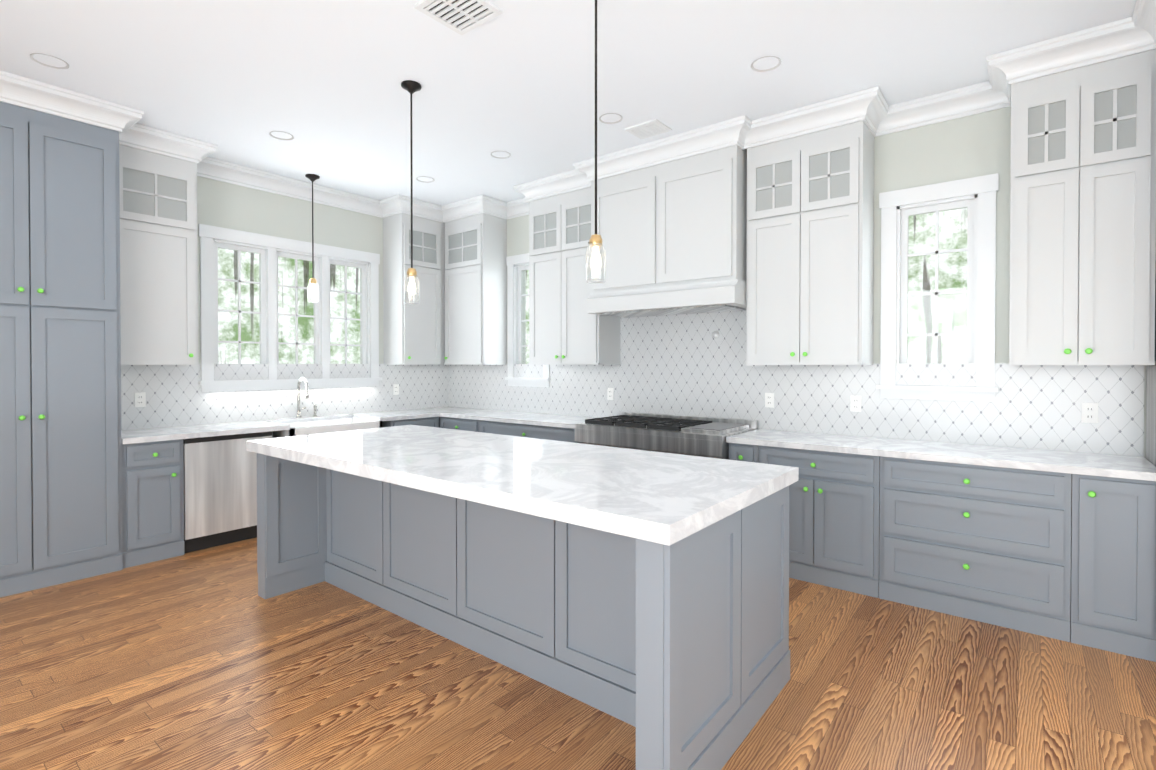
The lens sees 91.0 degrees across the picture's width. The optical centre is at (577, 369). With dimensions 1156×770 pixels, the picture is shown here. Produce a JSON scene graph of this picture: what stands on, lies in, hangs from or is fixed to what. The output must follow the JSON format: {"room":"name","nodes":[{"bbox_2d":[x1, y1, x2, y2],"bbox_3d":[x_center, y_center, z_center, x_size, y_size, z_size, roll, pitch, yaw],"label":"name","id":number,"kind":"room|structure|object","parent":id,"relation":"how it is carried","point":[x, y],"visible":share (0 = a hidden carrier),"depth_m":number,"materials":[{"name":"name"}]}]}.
{"room":"kitchen","nodes":[
{"label":"kitchen","id":0,"kind":"room"},
{"bbox_2d":[197,176,383,363],"bbox_3d":[-3.830,-0.208,4.294,0.160,3.200,7.320,0,1,38],"label":"wall","id":1,"kind":"structure","parent":0,"point":[231,206],"depth_m":5.45,"materials":[{"name":"white paint"}]},
{"bbox_2d":[119,144,198,364],"bbox_3d":[-3.348,-0.922,4.441,0.398,1.766,0.558,0,1,38],"label":"upper cabinet","id":2,"kind":"object","parent":1,"relation":"attached to","point":[158,265],"visible":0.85,"depth_m":4.35,"materials":[{"name":"white wood"}]},
{"bbox_2d":[121,364,448,429],"bbox_3d":[-2.633,0.206,5.671,0.008,0.535,3.360,0,1,38],"label":"backsplash","id":3,"kind":"structure","parent":1,"relation":"attached to","point":[175,396],"depth_m":5.28,"materials":[{"name":"tile"}]},
{"bbox_2d":[134,392,145,406],"bbox_3d":[-3.509,0.240,4.553,0.008,0.116,0.072,0,1,38],"label":"electrical outlet","id":4,"kind":"object","parent":3,"relation":"attached to","point":[140,399],"visible":1,"depth_m":4.55,"materials":[{"name":"white plastic"}]},
{"bbox_2d":[393,384,398,394],"bbox_3d":[-2.047,0.222,6.393,0.008,0.116,0.072,0,1,38],"label":"electrical outlet","id":5,"kind":"object","parent":3,"relation":"attached to","point":[395,389],"visible":1,"depth_m":6.39,"materials":[{"name":"white plastic"}]},
{"bbox_2d":[198,224,381,391],"bbox_3d":[-2.764,-0.536,5.589,0.215,1.442,1.740,0,1,38],"label":"triple window","id":6,"kind":"structure","parent":1,"relation":"in","point":[269,250],"depth_m":5.40,"materials":[{"name":"white wood"}]},
{"bbox_2d":[383,213,444,364],"bbox_3d":[-1.714,-0.942,6.498,0.398,1.766,0.897,0,1,38],"label":"upper cabinet","id":7,"kind":"object","parent":1,"relation":"attached to","point":[414,334],"visible":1,"depth_m":6.22,"materials":[{"name":"white wood"}]},
{"bbox_2d":[0,0,1136,205],"bbox_3d":[-0.851,-1.834,1.911,7.770,0.100,7.320,0,1,38],"label":"ceiling","id":8,"kind":"structure","parent":0,"point":[239,81],"depth_m":3.38,"materials":[{"name":"white paint"}]},
{"bbox_2d":[30,53,68,68],"bbox_3d":[-3.071,-1.809,3.304,0.170,0.034,0.170,0,1,38],"label":"recessed light","id":9,"kind":"object","parent":8,"relation":"in","point":[35,60],"visible":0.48,"depth_m":3.33,"materials":[{"name":"grey"}]},
{"bbox_2d":[269,131,293,139],"bbox_3d":[-2.283,-1.819,4.377,0.170,0.034,0.170,0,1,38],"label":"recessed light","id":10,"kind":"object","parent":8,"relation":"in","point":[270,134],"visible":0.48,"depth_m":4.42,"materials":[{"name":"grey"}]},
{"bbox_2d":[305,174,319,301],"bbox_3d":[-2.488,-1.228,5.331,0.124,1.180,0.124,0,1,38],"label":"light","id":11,"kind":"object","parent":8,"relation":"hanging from","point":[313,280],"visible":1,"depth_m":5.32,"materials":[{"name":"brown metal"}]},
{"bbox_2d":[401,80,420,303],"bbox_3d":[-1.054,-1.111,3.600,0.124,1.380,0.124,0,1,38],"label":"pendant light","id":12,"kind":"object","parent":8,"relation":"hanging from","point":[411,87],"visible":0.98,"depth_m":3.59,"materials":[{"name":"brown metal"}]},
{"bbox_2d":[416,176,434,182],"bbox_3d":[-1.456,-1.830,5.418,0.170,0.034,0.170,0,1,38],"label":"recessed light","id":13,"kind":"object","parent":8,"relation":"in","point":[424,181],"visible":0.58,"depth_m":5.46,"materials":[{"name":"grey"}]},
{"bbox_2d":[414,0,502,34],"bbox_3d":[-0.592,-1.787,2.817,0.310,0.012,0.300,0,1,38],"label":"ceiling vent","id":14,"kind":"object","parent":8,"relation":"in","point":[461,17],"visible":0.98,"depth_m":2.83,"materials":[{"name":"white metal"}]},
{"bbox_2d":[491,151,510,158],"bbox_3d":[-0.649,-1.823,4.778,0.170,0.034,0.170,0,1,38],"label":"recessed light","id":15,"kind":"object","parent":8,"relation":"in","point":[501,157],"visible":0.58,"depth_m":4.83,"materials":[{"name":"grey"}]},
{"bbox_2d":[586,0,605,283],"bbox_3d":[0.084,-1.102,2.670,0.124,1.380,0.124,0,1,38],"label":"pendant light","id":16,"kind":"object","parent":8,"relation":"hanging from","point":[595,244],"visible":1,"depth_m":2.66,"materials":[{"name":"black metal"}]},
{"bbox_2d":[599,113,622,123],"bbox_3d":[0.236,-1.817,4.075,0.170,0.034,0.170,0,1,38],"label":"recessed light","id":17,"kind":"object","parent":8,"relation":"in","point":[620,120],"visible":0.44,"depth_m":4.11,"materials":[{"name":"grey"}]},
{"bbox_2d":[625,119,671,138],"bbox_3d":[0.528,-1.801,4.258,0.270,0.012,0.230,0,1,38],"label":"ceiling vent","id":18,"kind":"object","parent":8,"relation":"in","point":[650,128],"visible":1,"depth_m":4.25,"materials":[{"name":"white metal"}]},
{"bbox_2d":[751,56,780,71],"bbox_3d":[1.103,-1.809,3.335,0.170,0.034,0.170,0,1,38],"label":"recessed light","id":19,"kind":"object","parent":8,"relation":"in","point":[770,69],"visible":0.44,"depth_m":3.37,"materials":[{"name":"grey"}]},
{"bbox_2d":[0,537,1155,769],"bbox_3d":[-0.851,1.466,1.944,7.770,0.100,7.320,0,1,38],"label":"floor","id":20,"kind":"structure","parent":0,"point":[206,659],"depth_m":2.48,"materials":[{"name":"brown wood"}]},
{"bbox_2d":[0,101,122,596],"bbox_3d":[-3.698,-0.201,3.778,0.683,3.196,0.918,0,1,38],"label":"pantry cabinet","id":21,"kind":"object","parent":20,"relation":"on","point":[60,435],"visible":0.98,"depth_m":3.70,"materials":[{"name":"grey wood"}]},
{"bbox_2d":[122,439,183,568],"bbox_3d":[-3.303,0.955,4.306,0.658,0.875,0.373,0,1,38],"label":"base cabinet","id":22,"kind":"object","parent":20,"relation":"on","point":[152,501],"visible":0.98,"depth_m":4.12,"materials":[{"name":"grey wood"}]},
{"bbox_2d":[121,410,436,443],"bbox_3d":[-2.382,0.485,5.469,0.635,0.039,3.348,0,1,38],"label":"countertop","id":23,"kind":"structure","parent":22,"relation":"on","point":[232,428],"depth_m":4.70,"materials":[{"name":"stone"}]},
{"bbox_2d":[296,377,316,417],"bbox_3d":[-2.586,0.267,5.496,0.211,0.398,0.206,0,1,38],"label":"faucet","id":24,"kind":"object","parent":23,"relation":"on","point":[298,397],"visible":0.98,"depth_m":5.47,"materials":[{"name":"silver metal"}]},
{"bbox_2d":[271,418,381,437],"bbox_3d":[-2.384,0.629,5.356,0.535,0.263,0.870,0,1,38],"label":"sink","id":25,"kind":"object","parent":23,"relation":"on","point":[320,426],"visible":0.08,"depth_m":5.30,"materials":[{"name":"white ceramic"}]},
{"bbox_2d":[183,431,272,553],"bbox_3d":[-2.996,0.954,4.715,0.596,0.868,0.636,0,1,38],"label":"dishwasher","id":26,"kind":"object","parent":20,"relation":"on","point":[220,490],"visible":0.58,"depth_m":4.47,"materials":[{"name":"silver metal"}]},
{"bbox_2d":[382,416,438,427],"bbox_3d":[-1.901,0.938,6.072,0.658,0.875,0.592,0,1,38],"label":"base cabinet","id":27,"kind":"object","parent":20,"relation":"on","point":[431,421],"visible":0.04,"depth_m":5.88,"materials":[{"name":"grey wood"}]},
{"bbox_2d":[441,417,479,431],"bbox_3d":[-1.064,0.937,6.154,0.627,0.875,0.658,0,1,38],"label":"base cabinet","id":28,"kind":"object","parent":20,"relation":"on","point":[460,424],"visible":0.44,"depth_m":5.90,"materials":[{"name":"grey wood"}]},
{"bbox_2d":[257,453,789,769],"bbox_3d":[-0.510,0.955,3.070,2.916,0.900,1.125,0,1,38],"label":"kitchen island","id":29,"kind":"object","parent":20,"relation":"on","point":[677,655],"visible":0.71,"depth_m":2.48,"materials":[{"name":"grey wood"}]},
{"bbox_2d":[246,425,798,545],"bbox_3d":[-0.519,0.473,3.059,2.960,0.061,1.195,0,1,38],"label":"island countertop","id":30,"kind":"structure","parent":29,"relation":"on","point":[668,499],"depth_m":2.48,"materials":[{"name":"stone"}]},
{"bbox_2d":[480,420,576,442],"bbox_3d":[-0.309,0.943,5.554,1.296,0.875,0.658,0,1,38],"label":"base cabinet","id":31,"kind":"object","parent":20,"relation":"on","point":[538,432],"visible":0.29,"depth_m":5.29,"materials":[{"name":"grey wood"}]},
{"bbox_2d":[409,407,599,428],"bbox_3d":[-0.749,0.481,5.896,2.422,0.039,0.648,0,1,38],"label":"countertop","id":32,"kind":"structure","parent":31,"relation":"on","point":[541,419],"depth_m":5.66,"materials":[{"name":"stone"}]},
{"bbox_2d":[575,412,758,459],"bbox_3d":[0.709,0.896,4.706,1.334,0.985,0.700,0,1,38],"label":"range","id":33,"kind":"object","parent":20,"relation":"on","point":[691,435],"visible":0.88,"depth_m":4.47,"materials":[{"name":"silver metal"}]},
{"bbox_2d":[729,443,757,462],"bbox_3d":[1.341,0.956,4.243,0.214,0.875,0.658,0,1,38],"label":"base cabinet","id":34,"kind":"object","parent":20,"relation":"on","point":[743,452],"visible":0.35,"depth_m":4.00,"materials":[{"name":"grey wood"}]},
{"bbox_2d":[758,445,879,597],"bbox_3d":[1.724,0.959,3.939,0.757,0.875,0.658,0,1,38],"label":"base cabinet","id":35,"kind":"object","parent":20,"relation":"on","point":[834,517],"visible":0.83,"depth_m":3.64,"materials":[{"name":"grey wood"}]},
{"bbox_2d":[879,456,1071,641],"bbox_3d":[2.370,0.964,3.426,0.887,0.875,0.658,0,1,38],"label":"base cabinet","id":36,"kind":"object","parent":20,"relation":"on","point":[988,544],"visible":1,"depth_m":3.16,"materials":[{"name":"grey wood"}]},
{"bbox_2d":[1070,474,1155,661],"bbox_3d":[2.847,0.967,3.047,0.327,0.875,0.658,0,1,38],"label":"base cabinet","id":37,"kind":"object","parent":20,"relation":"on","point":[1113,569],"visible":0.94,"depth_m":2.82,"materials":[{"name":"grey wood"}]},
{"bbox_2d":[726,429,1155,480],"bbox_3d":[2.118,0.504,3.627,2.199,0.039,0.635,0,1,38],"label":"countertop","id":38,"kind":"structure","parent":37,"relation":"on","point":[1119,466],"depth_m":3.35,"materials":[{"name":"stone"}]},
{"bbox_2d":[1146,260,1155,465],"bbox_3d":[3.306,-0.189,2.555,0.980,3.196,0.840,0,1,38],"label":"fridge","id":39,"kind":"object","parent":20,"relation":"on","point":[1151,413],"depth_m":3.03,"materials":[{"name":"grey metal"}]},
{"bbox_2d":[507,107,1146,457],"bbox_3d":[1.438,-0.211,4.681,7.610,3.200,0.160,0,1,38],"label":"wall","id":40,"kind":"structure","parent":0,"point":[975,145],"depth_m":3.75,"materials":[{"name":"white paint"}]},
{"bbox_2d":[444,213,506,364],"bbox_3d":[-1.170,-0.941,6.385,0.644,1.766,0.398,0,1,38],"label":"upper cabinet","id":41,"kind":"object","parent":40,"relation":"attached to","point":[475,291],"visible":1,"depth_m":6.22,"materials":[{"name":"white wood"}]},
{"bbox_2d":[505,253,550,386],"bbox_3d":[-0.497,-0.537,6.180,0.634,1.432,0.215,0,1,38],"label":"window","id":42,"kind":"structure","parent":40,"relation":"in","point":[517,266],"depth_m":6.28,"materials":[{"name":"white wood"}]},
{"bbox_2d":[528,187,620,364],"bbox_3d":[-0.055,-0.932,5.500,0.863,1.766,0.398,0,1,38],"label":"upper cabinet","id":43,"kind":"object","parent":40,"relation":"attached to","point":[565,328],"visible":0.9,"depth_m":5.35,"materials":[{"name":"white wood"}]},
{"bbox_2d":[0,0,1155,222],"bbox_3d":[-0.848,-1.707,1.917,7.449,0.150,6.990,0,1,38],"label":"crown molding","id":44,"kind":"structure","parent":40,"relation":"attached to","point":[874,110],"depth_m":3.93,"materials":[{"name":"white wood"}]},
{"bbox_2d":[586,145,746,317],"bbox_3d":[0.771,-1.144,4.746,1.362,1.328,0.547,0,1,38],"label":"range hood","id":45,"kind":"object","parent":40,"relation":"attached to","point":[673,234],"visible":0.88,"depth_m":4.49,"materials":[{"name":"white wood"}]},
{"bbox_2d":[449,310,1143,456],"bbox_3d":[0.797,-0.068,5.085,6.089,1.095,0.008,0,1,38],"label":"backsplash","id":46,"kind":"structure","parent":40,"relation":"attached to","point":[685,364],"depth_m":4.32,"materials":[{"name":"tile"}]},
{"bbox_2d":[607,388,613,399],"bbox_3d":[0.311,0.231,5.461,0.072,0.116,0.008,0,1,38],"label":"electrical outlet","id":47,"kind":"object","parent":46,"relation":"attached to","point":[610,393],"visible":1,"depth_m":5.46,"materials":[{"name":"white plastic"}]},
{"bbox_2d":[712,331,718,337],"bbox_3d":[1.150,-0.297,4.775,0.064,0.064,0.030,0,1,38],"label":"cap","id":48,"kind":"object","parent":46,"relation":"attached to","point":[715,334],"visible":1,"depth_m":4.77,"materials":[{"name":"white plastic"}]},
{"bbox_2d":[765,393,773,407],"bbox_3d":[1.517,0.240,4.503,0.072,0.116,0.008,0,1,38],"label":"electrical outlet","id":49,"kind":"object","parent":46,"relation":"attached to","point":[769,400],"visible":1,"depth_m":4.50,"materials":[{"name":"white plastic"}]},
{"bbox_2d":[850,395,860,411],"bbox_3d":[2.011,0.244,4.112,0.072,0.116,0.008,0,1,38],"label":"electrical outlet","id":50,"kind":"object","parent":46,"relation":"attached to","point":[855,403],"visible":1,"depth_m":4.11,"materials":[{"name":"white plastic"}]},
{"bbox_2d":[1081,403,1097,422],"bbox_3d":[2.997,0.252,3.328,0.072,0.116,0.008,0,1,38],"label":"electrical outlet","id":51,"kind":"object","parent":46,"relation":"attached to","point":[1089,413],"visible":1,"depth_m":3.33,"materials":[{"name":"white plastic"}]},
{"bbox_2d":[745,121,873,364],"bbox_3d":[1.668,-0.919,4.131,0.795,1.766,0.398,0,1,38],"label":"upper cabinet","id":52,"kind":"object","parent":40,"relation":"attached to","point":[810,255],"visible":1,"depth_m":3.97,"materials":[{"name":"white wood"}]},
{"bbox_2d":[876,173,998,401],"bbox_3d":[2.431,-0.519,3.854,0.690,1.442,0.215,0,1,38],"label":"window","id":53,"kind":"structure","parent":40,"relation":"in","point":[976,196],"depth_m":3.81,"materials":[{"name":"white wood"}]},
{"bbox_2d":[1009,49,1155,364],"bbox_3d":[2.823,-0.910,3.214,0.595,1.766,0.398,0,1,38],"label":"upper cabinet","id":54,"kind":"object","parent":40,"relation":"attached to","point":[1083,219],"visible":0.98,"depth_m":3.07,"materials":[{"name":"white wood"}]},
{"label":"outside","id":55,"kind":"structure","parent":0,"visible":0},
{"bbox_2d":[218,248,359,363],"bbox_3d":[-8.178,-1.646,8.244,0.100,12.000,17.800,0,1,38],"label":"window panes","id":56,"kind":"structure","parent":55,"point":[335,354],"depth_m":11.21,"materials":[{"name":"clear glass"}]},
{"bbox_2d":[526,208,967,363],"bbox_3d":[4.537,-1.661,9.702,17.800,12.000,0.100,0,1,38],"label":"window panes","id":57,"kind":"structure","parent":55,"point":[928,309],"depth_m":8.81,"materials":[{"name":"clear glass"}]}
]}

